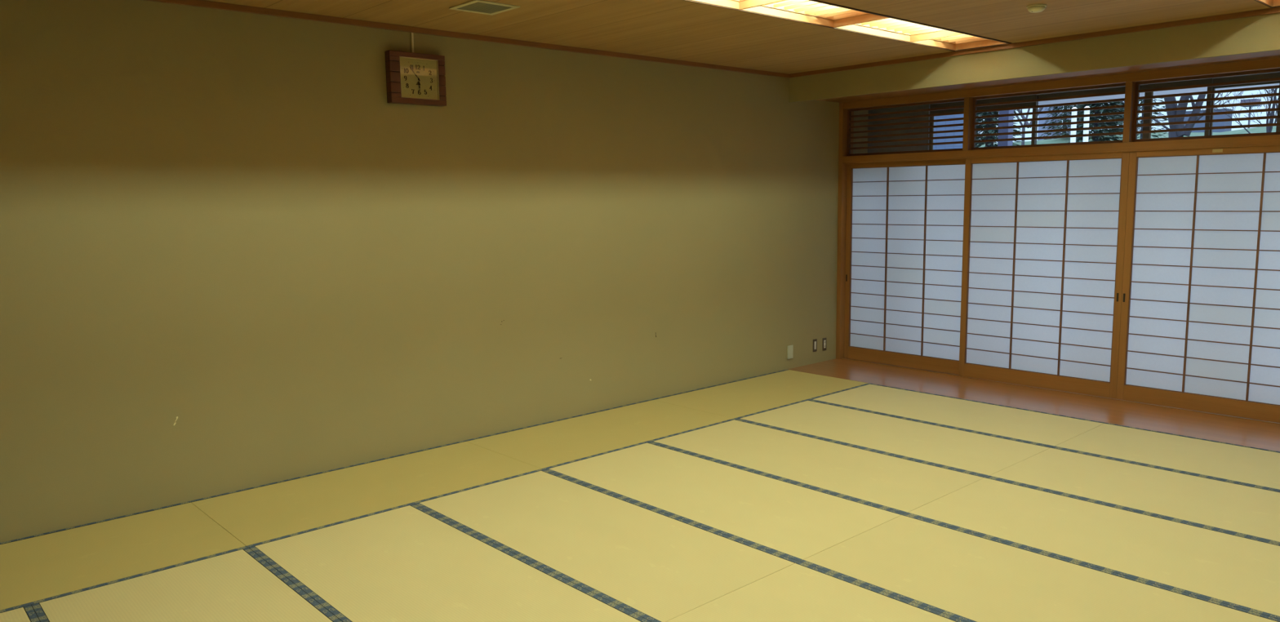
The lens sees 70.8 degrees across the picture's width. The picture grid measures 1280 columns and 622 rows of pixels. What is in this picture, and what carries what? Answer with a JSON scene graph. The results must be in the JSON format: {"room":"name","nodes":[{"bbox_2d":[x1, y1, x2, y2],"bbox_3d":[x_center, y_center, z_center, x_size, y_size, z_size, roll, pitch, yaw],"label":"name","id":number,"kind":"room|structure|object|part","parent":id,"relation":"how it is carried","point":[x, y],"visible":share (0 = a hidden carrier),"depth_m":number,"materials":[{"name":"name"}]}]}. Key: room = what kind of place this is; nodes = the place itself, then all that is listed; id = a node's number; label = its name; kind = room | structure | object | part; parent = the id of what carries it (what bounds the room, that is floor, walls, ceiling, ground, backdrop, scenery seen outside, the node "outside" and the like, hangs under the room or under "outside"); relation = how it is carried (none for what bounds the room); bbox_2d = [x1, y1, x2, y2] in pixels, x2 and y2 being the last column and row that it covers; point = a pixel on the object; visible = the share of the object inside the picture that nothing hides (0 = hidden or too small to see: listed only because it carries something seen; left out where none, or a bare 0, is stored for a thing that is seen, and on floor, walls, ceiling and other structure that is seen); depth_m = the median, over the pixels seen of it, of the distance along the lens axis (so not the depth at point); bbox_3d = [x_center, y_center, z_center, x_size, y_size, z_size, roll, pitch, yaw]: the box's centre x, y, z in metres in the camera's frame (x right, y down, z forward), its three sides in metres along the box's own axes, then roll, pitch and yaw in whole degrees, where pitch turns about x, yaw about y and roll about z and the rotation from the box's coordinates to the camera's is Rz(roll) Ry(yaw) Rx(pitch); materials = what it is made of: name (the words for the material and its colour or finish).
{"room":"japanese tatami room","nodes":[
{"label":"japanese tatami room","id":0,"kind":"room"},
{"bbox_2d":[0,0,868,542],"bbox_3d":[-1.196,-0.647,6.298,9.610,3.500,0.151,-7,10,-42],"label":"wall","id":1,"kind":"structure","parent":0,"point":[228,263],"depth_m":5.62,"materials":[{"name":"paint"}]},
{"bbox_2d":[410,32,413,52],"bbox_3d":[-1.470,-1.730,5.816,0.015,0.132,0.010,-7,10,-42],"label":"cable cover","id":2,"kind":"object","parent":1,"relation":"attached to","point":[411,33],"visible":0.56,"depth_m":5.81,"materials":[{"name":"beige plastic"}]},
{"bbox_2d":[384,49,446,106],"bbox_3d":[-1.447,-1.499,5.824,0.394,0.321,0.068,-7,10,-42],"label":"wall clock","id":3,"kind":"object","parent":1,"relation":"attached to","point":[411,77],"visible":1,"depth_m":5.80,"materials":[{"name":"brown wood"}]},
{"bbox_2d":[145,0,790,78],"bbox_3d":[-1.602,-1.794,5.675,8.100,0.034,0.028,-7,10,-42],"label":"trim","id":4,"kind":"structure","parent":1,"relation":"attached to","point":[201,3],"depth_m":5.91,"materials":[{"name":"brown wood"}]},
{"bbox_2d":[786,345,793,359],"bbox_3d":[1.455,0.398,8.732,0.080,0.132,0.014,-7,10,-42],"label":"blank wall plate","id":5,"kind":"object","parent":1,"relation":"attached to","point":[790,348],"visible":1,"depth_m":8.72,"materials":[{"name":"beige plastic"}]},
{"bbox_2d":[813,338,817,351],"bbox_3d":[1.749,0.344,8.998,0.062,0.126,0.009,-7,10,-42],"label":"wall socket","id":6,"kind":"object","parent":1,"relation":"attached to","point":[815,341],"visible":1,"depth_m":8.99,"materials":[{"name":"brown plastic"}]},
{"bbox_2d":[822,337,826,350],"bbox_3d":[1.866,0.334,9.104,0.062,0.126,0.009,-7,10,-42],"label":"wall socket","id":7,"kind":"object","parent":1,"relation":"attached to","point":[824,342],"visible":1,"depth_m":9.10,"materials":[{"name":"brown plastic"}]},
{"bbox_2d":[835,102,853,359],"bbox_3d":[2.080,-0.772,9.146,0.186,2.629,0.046,-7,10,-42],"label":"trim","id":8,"kind":"structure","parent":1,"relation":"attached to","point":[842,145],"depth_m":9.08,"materials":[{"name":"brown wood"}]},
{"bbox_2d":[840,358,1279,424],"bbox_3d":[4.070,0.756,7.130,0.138,0.054,5.854,-7,10,-42],"label":"trim","id":9,"kind":"structure","parent":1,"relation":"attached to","point":[848,359],"depth_m":7.87,"materials":[{"name":"brown wood"}]},
{"bbox_2d":[844,160,965,374],"bbox_3d":[2.546,-0.442,8.661,0.031,1.975,1.340,-7,10,-42],"label":"door","id":10,"kind":"structure","parent":9,"relation":"on","point":[904,220],"depth_m":8.66,"materials":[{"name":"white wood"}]},
{"bbox_3d":[2.560,0.476,8.779,0.030,0.123,1.235,-7,10,-42],"label":"rail","id":11,"kind":"part","parent":10,"relation":"part of","materials":[{"name":"brown wood"}]},
{"bbox_3d":[2.533,-1.398,8.539,0.030,0.047,1.235,-7,10,-42],"label":"rail","id":12,"kind":"part","parent":10,"relation":"part of","materials":[{"name":"brown wood"}]},
{"bbox_2d":[958,151,1129,399],"bbox_3d":[3.387,-0.327,7.668,0.031,1.975,1.366,-7,10,-42],"label":"door","id":13,"kind":"structure","parent":9,"relation":"on","point":[1043,245],"depth_m":7.63,"materials":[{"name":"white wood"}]},
{"bbox_3d":[3.401,0.592,7.786,0.030,0.123,1.261,-7,10,-42],"label":"rail","id":14,"kind":"part","parent":13,"relation":"part of","materials":[{"name":"brown wood"}]},
{"bbox_3d":[3.374,-1.283,7.545,0.030,0.047,1.261,-7,10,-42],"label":"rail","id":15,"kind":"part","parent":13,"relation":"part of","materials":[{"name":"brown wood"}]},
{"bbox_2d":[1116,145,1279,422],"bbox_3d":[4.306,-0.211,6.663,0.031,1.975,1.366,-7,10,-42],"label":"door","id":16,"kind":"structure","parent":9,"relation":"on","point":[1200,324],"depth_m":6.76,"materials":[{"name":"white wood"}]},
{"bbox_3d":[4.320,0.708,6.781,0.030,0.123,1.261,-7,10,-42],"label":"rail","id":17,"kind":"part","parent":16,"relation":"part of","materials":[{"name":"brown wood"}]},
{"bbox_3d":[4.293,-1.167,6.540,0.030,0.047,1.261,-7,10,-42],"label":"rail","id":18,"kind":"part","parent":16,"relation":"part of","materials":[{"name":"brown wood"}]},
{"bbox_2d":[204,0,1270,74],"bbox_3d":[0.371,-1.572,3.513,8.100,0.020,5.900,-7,10,-42],"label":"ceiling","id":19,"kind":"structure","parent":0,"point":[673,29],"depth_m":5.80,"materials":[{"name":"brown wood"}]},
{"bbox_2d":[448,0,519,15],"bbox_3d":[-0.901,-1.759,5.220,0.296,0.008,0.296,-7,10,-42],"label":"ceiling vent","id":20,"kind":"object","parent":19,"relation":"in","point":[481,6],"visible":1,"depth_m":5.20,"materials":[{"name":"beige metal"}]},
{"bbox_2d":[456,1,511,13],"bbox_3d":[-0.901,-1.758,5.220,0.236,0.005,0.226,-7,10,-42],"label":"grille","id":21,"kind":"object","parent":20,"relation":"attached to","point":[482,7],"depth_m":5.22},
{"bbox_2d":[684,0,1011,51],"bbox_3d":[-0.195,-1.793,4.370,7.645,0.268,0.460,-7,10,-42],"label":"recessed light","id":22,"kind":"object","parent":19,"relation":"in","point":[816,12],"visible":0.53,"depth_m":5.96,"materials":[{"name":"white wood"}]},
{"bbox_2d":[1026,3,1046,13],"bbox_3d":[2.382,-1.815,5.411,0.112,0.039,0.112,-7,10,-42],"label":"smoke detector","id":23,"kind":"object","parent":19,"relation":"attached to","point":[1033,8],"visible":1,"depth_m":5.38,"materials":[{"name":"beige plastic"}]},
{"bbox_2d":[1254,0,1279,8],"bbox_3d":[1.217,-1.615,2.826,7.645,0.268,0.460,-7,10,-42],"label":"recessed light","id":24,"kind":"object","parent":19,"relation":"in","point":[1270,3],"visible":1,"depth_m":5.51,"materials":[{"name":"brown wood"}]},
{"bbox_2d":[786,358,1279,451],"bbox_3d":[3.707,0.876,6.845,0.802,0.199,5.900,-7,10,-42],"label":"floor","id":25,"kind":"structure","parent":0,"point":[1253,433],"depth_m":7.14,"materials":[{"name":"brown wood"}]},
{"bbox_2d":[867,71,1279,153],"bbox_3d":[4.376,-0.501,7.297,0.060,2.798,5.900,-7,10,-42],"label":"wall","id":26,"kind":"structure","parent":0,"point":[924,106],"depth_m":9.01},
{"bbox_2d":[928,94,1037,150],"bbox_3d":[3.199,-0.707,8.550,0.025,2.540,1.040,-7,10,-42],"label":"window","id":27,"kind":"structure","parent":26,"relation":"in","point":[1033,96],"depth_m":8.30,"materials":[{"name":"grey metal"}]},
{"bbox_2d":[788,6,1279,109],"bbox_3d":[4.364,-2.170,6.891,2.478,0.788,6.200,-7,10,-42],"label":"beam","id":28,"kind":"structure","parent":26,"relation":"in","point":[1259,33],"depth_m":6.79,"materials":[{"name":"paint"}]},
{"bbox_2d":[1035,84,1147,144],"bbox_3d":[3.864,-0.629,7.868,0.025,2.540,0.950,-7,10,-42],"label":"window","id":29,"kind":"structure","parent":26,"relation":"in","point":[1144,86],"depth_m":7.67,"materials":[{"name":"grey metal"}]},
{"bbox_2d":[1144,78,1213,138],"bbox_3d":[4.315,-0.566,7.329,0.025,2.540,0.460,-7,10,-42],"label":"window","id":30,"kind":"structure","parent":26,"relation":"in","point":[1148,135],"depth_m":7.16,"materials":[{"name":"grey metal"}]},
{"bbox_2d":[1209,72,1279,135],"bbox_3d":[4.642,-0.531,7.016,0.025,2.540,0.485,-7,10,-42],"label":"window","id":31,"kind":"structure","parent":26,"relation":"in","point":[1277,74],"depth_m":6.85,"materials":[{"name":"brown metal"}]},
{"bbox_3d":[0.413,1.331,3.885,8.099,0.145,5.900,-7,10,-42],"label":"floor","id":32,"kind":"structure","parent":0,"visible":0},
{"bbox_2d":[0,604,39,621],"bbox_3d":[-2.261,1.404,2.813,0.899,0.050,1.983,-7,10,-42],"label":"mat","id":33,"kind":"object","parent":32,"relation":"on","point":[25,614],"visible":1,"depth_m":3.74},
{"bbox_2d":[0,501,248,613],"bbox_3d":[-2.916,1.236,4.193,1.798,0.050,0.953,-7,10,-42],"label":"mat","id":34,"kind":"object","parent":32,"relation":"on","point":[39,568],"visible":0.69,"depth_m":4.41,"materials":[{"name":"beige wicker"}]},
{"bbox_2d":[31,547,342,621],"bbox_3d":[-1.595,1.317,3.412,0.899,0.050,1.983,-7,10,-42],"label":"mat","id":35,"kind":"object","parent":32,"relation":"on","point":[240,585],"visible":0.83,"depth_m":3.87,"materials":[{"name":"beige wicker"}]},
{"bbox_2d":[190,440,544,547],"bbox_3d":[-1.584,1.063,5.391,1.798,0.050,0.953,-7,10,-42],"label":"mat","id":36,"kind":"object","parent":32,"relation":"on","point":[255,516],"visible":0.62,"depth_m":5.27,"materials":[{"name":"beige wicker"}]},
{"bbox_2d":[248,504,650,621],"bbox_3d":[-0.929,1.231,4.011,0.899,0.050,1.983,-7,10,-42],"label":"mat","id":37,"kind":"object","parent":32,"relation":"on","point":[410,563],"visible":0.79,"depth_m":4.08,"materials":[{"name":"beige wicker"}]},
{"bbox_2d":[465,399,736,469],"bbox_3d":[-0.252,0.890,6.589,1.798,0.050,0.953,-7,10,-42],"label":"mat","id":38,"kind":"object","parent":32,"relation":"on","point":[555,443],"visible":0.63,"depth_m":6.49,"materials":[{"name":"beige wicker"}]},
{"bbox_2d":[414,470,798,621],"bbox_3d":[-0.263,1.144,4.610,0.899,0.050,1.983,-7,10,-42],"label":"mat","id":39,"kind":"object","parent":32,"relation":"on","point":[656,566],"visible":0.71,"depth_m":4.42,"materials":[{"name":"beige wicker"}]},
{"bbox_2d":[544,442,904,561],"bbox_3d":[0.403,1.058,5.209,0.899,0.050,1.983,-7,10,-42],"label":"mat","id":40,"kind":"object","parent":32,"relation":"on","point":[797,522],"visible":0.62,"depth_m":5.04,"materials":[{"name":"beige wicker"}]},
{"bbox_2d":[652,369,870,418],"bbox_3d":[1.081,0.717,7.787,1.798,0.050,0.953,-7,10,-42],"label":"mat","id":41,"kind":"object","parent":32,"relation":"on","point":[740,398],"visible":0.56,"depth_m":7.70,"materials":[{"name":"beige wicker"}]},
{"bbox_2d":[666,561,965,621],"bbox_3d":[1.072,1.312,3.150,0.899,0.050,1.983,-7,10,-42],"label":"mat","id":42,"kind":"object","parent":32,"relation":"on","point":[799,592],"visible":1,"depth_m":3.74,"materials":[{"name":"beige wicker"}]},
{"bbox_2d":[650,418,986,513],"bbox_3d":[1.069,0.971,5.808,0.899,0.050,1.983,-7,10,-42],"label":"mat","id":43,"kind":"object","parent":32,"relation":"on","point":[896,483],"visible":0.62,"depth_m":5.66,"materials":[{"name":"beige wicker"}]},
{"bbox_2d":[737,400,1052,476],"bbox_3d":[1.736,0.885,6.407,0.899,0.050,1.983,-7,10,-42],"label":"mat","id":44,"kind":"object","parent":32,"relation":"on","point":[966,451],"visible":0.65,"depth_m":6.27,"materials":[{"name":"beige wicker"}]},
{"bbox_2d":[811,383,1105,447],"bbox_3d":[2.402,0.798,7.006,0.899,0.050,1.983,-7,10,-42],"label":"mat","id":45,"kind":"object","parent":32,"relation":"on","point":[1049,429],"visible":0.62,"depth_m":6.88,"materials":[{"name":"beige wicker"}]},
{"bbox_2d":[800,513,1279,621],"bbox_3d":[1.738,1.226,3.749,0.899,0.050,1.983,-7,10,-42],"label":"mat","id":46,"kind":"object","parent":32,"relation":"on","point":[965,575],"visible":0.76,"depth_m":3.92,"materials":[{"name":"beige wicker"}]},
{"bbox_2d":[905,476,1279,619],"bbox_3d":[2.404,1.139,4.348,0.899,0.050,1.983,-7,10,-42],"label":"mat","id":47,"kind":"object","parent":32,"relation":"on","point":[1234,570],"visible":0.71,"depth_m":4.38,"materials":[{"name":"beige wicker"}]},
{"bbox_2d":[987,447,1279,543],"bbox_3d":[3.070,1.053,4.947,0.899,0.050,1.983,-7,10,-42],"label":"mat","id":48,"kind":"object","parent":32,"relation":"on","point":[1235,508],"visible":0.73,"depth_m":5.08,"materials":[{"name":"beige wicker"}]},
{"bbox_2d":[1053,422,1279,490],"bbox_3d":[3.736,0.967,5.546,0.899,0.050,1.983,-7,10,-42],"label":"mat","id":49,"kind":"object","parent":32,"relation":"on","point":[1239,464],"visible":0.74,"depth_m":5.79,"materials":[{"name":"beige wicker"}]},
{"bbox_3d":[5.851,-0.185,5.011,0.141,2.711,0.500,-7,10,-42],"label":"wall window","id":50,"kind":"structure","parent":0,"visible":0},
{"bbox_2d":[842,68,1279,164],"bbox_3d":[4.036,-1.487,6.841,0.142,0.543,5.854,-7,10,-42],"label":"window","id":51,"kind":"structure","parent":50,"relation":"attached to","point":[1137,98],"depth_m":6.84,"materials":[{"name":"brown wood"}]},
{"bbox_2d":[846,98,964,155],"bbox_3d":[2.506,-1.724,8.528,0.030,0.460,1.274,-7,10,-42],"label":"window","id":52,"kind":"structure","parent":51,"relation":"attached to","point":[849,111],"depth_m":8.52,"materials":[{"name":"brown wood"}]},
{"bbox_2d":[962,97,973,150],"bbox_3d":[2.941,-1.666,8.033,0.141,0.461,0.048,-7,10,-42],"label":"trim","id":53,"kind":"structure","parent":51,"relation":"on","point":[968,101],"depth_m":7.99,"materials":[{"name":"brown wood"}]},
{"bbox_2d":[971,83,1125,150],"bbox_3d":[3.401,-1.611,7.550,0.030,0.460,1.288,-7,10,-42],"label":"window","id":54,"kind":"structure","parent":51,"relation":"attached to","point":[975,105],"depth_m":7.53,"materials":[{"name":"brown wood"}]},
{"bbox_2d":[1122,81,1135,142],"bbox_3d":[3.841,-1.553,7.049,0.141,0.461,0.048,-7,10,-42],"label":"trim","id":55,"kind":"structure","parent":51,"relation":"on","point":[1130,91],"depth_m":7.00,"materials":[{"name":"brown wood"}]},
{"label":"outside","id":56,"kind":"structure","parent":0,"visible":0},
{"bbox_2d":[977,125,1276,147],"bbox_3d":[17.402,-4.694,36.334,58.600,3.550,60.000,-7,10,-42],"label":"grass bank","id":57,"kind":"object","parent":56,"point":[1260,129],"visible":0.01,"depth_m":23.61,"materials":[{"name":"green plant"}]},
{"bbox_2d":[976,111,1014,143],"bbox_3d":[12.210,-6.533,31.786,2.247,3.705,2.193,-7,10,-42],"label":"evergreen tree","id":58,"kind":"object","parent":57,"relation":"on","point":[998,112],"visible":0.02,"depth_m":31.67,"materials":[{"name":"green plant"}]},
{"bbox_2d":[975,109,1023,147],"bbox_3d":[5.601,-2.997,14.394,1.227,6.306,1.184,-7,10,-42],"label":"evergreen tree","id":59,"kind":"object","parent":57,"relation":"on","point":[996,113],"visible":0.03,"depth_m":14.30,"materials":[{"name":"green plant"}]},
{"bbox_2d":[1013,107,1043,145],"bbox_3d":[9.644,-5.823,22.885,4.400,8.047,3.176,3,8,25],"label":"bare tree","id":60,"kind":"object","parent":57,"relation":"on","point":[1023,117],"visible":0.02,"depth_m":23.36,"materials":[{"name":"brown plant"}]},
{"bbox_2d":[1037,106,1062,140],"bbox_3d":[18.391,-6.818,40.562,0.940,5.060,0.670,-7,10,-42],"label":"building","id":61,"kind":"structure","parent":57,"relation":"on","point":[1042,115],"depth_m":40.09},
{"bbox_2d":[1038,104,1080,139],"bbox_3d":[13.831,-6.145,29.370,1.818,3.503,1.925,-7,10,-42],"label":"evergreen tree","id":62,"kind":"object","parent":57,"relation":"on","point":[1055,114],"visible":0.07,"depth_m":29.45,"materials":[{"name":"green plant"}]},
{"bbox_2d":[1070,106,1077,142],"bbox_3d":[7.331,-1.760,15.354,0.100,3.360,0.100,-7,10,-42],"label":"post","id":63,"kind":"object","parent":57,"relation":"on","point":[1073,140],"visible":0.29,"depth_m":15.15,"materials":[{"name":"white paint"}]},
{"bbox_2d":[1053,102,1116,142],"bbox_3d":[12.792,-5.919,25.781,1.914,3.999,1.900,-7,10,-42],"label":"evergreen tree","id":64,"kind":"object","parent":57,"relation":"on","point":[1066,107],"visible":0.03,"depth_m":26.04,"materials":[{"name":"green plant"}]},
{"bbox_2d":[1082,106,1089,142],"bbox_3d":[7.468,-1.743,15.203,0.100,3.360,0.100,-7,10,-42],"label":"post","id":65,"kind":"object","parent":57,"relation":"on","point":[1086,112],"visible":0.24,"depth_m":15.00,"materials":[{"name":"white paint"}]},
{"bbox_2d":[1067,101,1124,142],"bbox_3d":[8.345,-2.508,16.534,1.454,4.713,1.431,-7,10,-42],"label":"evergreen tree","id":66,"kind":"object","parent":57,"relation":"on","point":[1114,137],"visible":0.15,"depth_m":16.27,"materials":[{"name":"green plant"}]},
{"bbox_2d":[1099,101,1141,131],"bbox_3d":[15.897,-5.823,29.750,1.891,2.710,1.909,-7,10,-42],"label":"evergreen tree","id":67,"kind":"object","parent":57,"relation":"on","point":[1120,103],"visible":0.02,"depth_m":29.45,"materials":[{"name":"green plant"}]},
{"bbox_2d":[1119,97,1168,138],"bbox_3d":[12.115,-4.177,21.694,1.453,4.002,1.501,-7,10,-42],"label":"evergreen tree","id":68,"kind":"object","parent":57,"relation":"on","point":[1143,101],"visible":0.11,"depth_m":21.59,"materials":[{"name":"green plant"}]},
{"bbox_2d":[1120,91,1244,137],"bbox_3d":[9.777,-4.348,17.386,5.220,8.113,3.496,5,9,38],"label":"bare tree","id":69,"kind":"object","parent":57,"relation":"on","point":[1173,134],"visible":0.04,"depth_m":17.44,"materials":[{"name":"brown plant"}]},
{"bbox_2d":[1183,108,1233,132],"bbox_3d":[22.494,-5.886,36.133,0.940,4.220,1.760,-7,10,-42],"label":"building","id":70,"kind":"structure","parent":57,"relation":"on","point":[1221,116],"depth_m":35.27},
{"bbox_2d":[1213,88,1278,133],"bbox_3d":[14.416,-4.751,20.143,2.603,5.478,2.819,-7,10,-42],"label":"bare tree","id":71,"kind":"object","parent":57,"relation":"on","point":[1268,129],"visible":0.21,"depth_m":19.93,"materials":[{"name":"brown plant"}]},
{"bbox_2d":[1240,98,1260,128],"bbox_3d":[23.628,-6.172,35.057,0.600,4.030,0.520,-7,10,-42],"label":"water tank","id":72,"kind":"object","parent":57,"relation":"on","point":[1247,100],"visible":0.38,"depth_m":34.68,"materials":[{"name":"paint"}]},
{"bbox_3d":[23.601,-8.047,34.816,0.600,0.250,0.520,-7,10,-42],"label":"tank","id":73,"kind":"part","parent":72,"relation":"part of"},
{"bbox_2d":[1233,88,1276,124],"bbox_3d":[17.862,-5.681,25.399,1.998,2.690,1.051,2,8,21],"label":"bare tree","id":74,"kind":"object","parent":57,"relation":"on","point":[1275,114],"visible":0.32,"depth_m":25.60,"materials":[{"name":"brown plant"}]},
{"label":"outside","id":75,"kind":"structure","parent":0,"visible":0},
{"bbox_3d":[5.118,0.394,12.090,7.235,0.180,18.000,-7,10,-42],"label":"terrace","id":76,"kind":"object","parent":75,"visible":0},
{"bbox_2d":[933,114,963,149],"bbox_3d":[1.906,-1.985,11.858,2.620,4.750,4.220,-7,10,-42],"label":"neighbouring building","id":77,"kind":"structure","parent":76,"relation":"on","point":[955,116],"depth_m":10.76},
{"bbox_2d":[997,110,1013,146],"bbox_3d":[4.168,-0.854,10.377,0.120,2.920,0.120,-7,10,-42],"label":"porch column","id":78,"kind":"structure","parent":76,"relation":"on","point":[1005,112],"depth_m":10.18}
]}

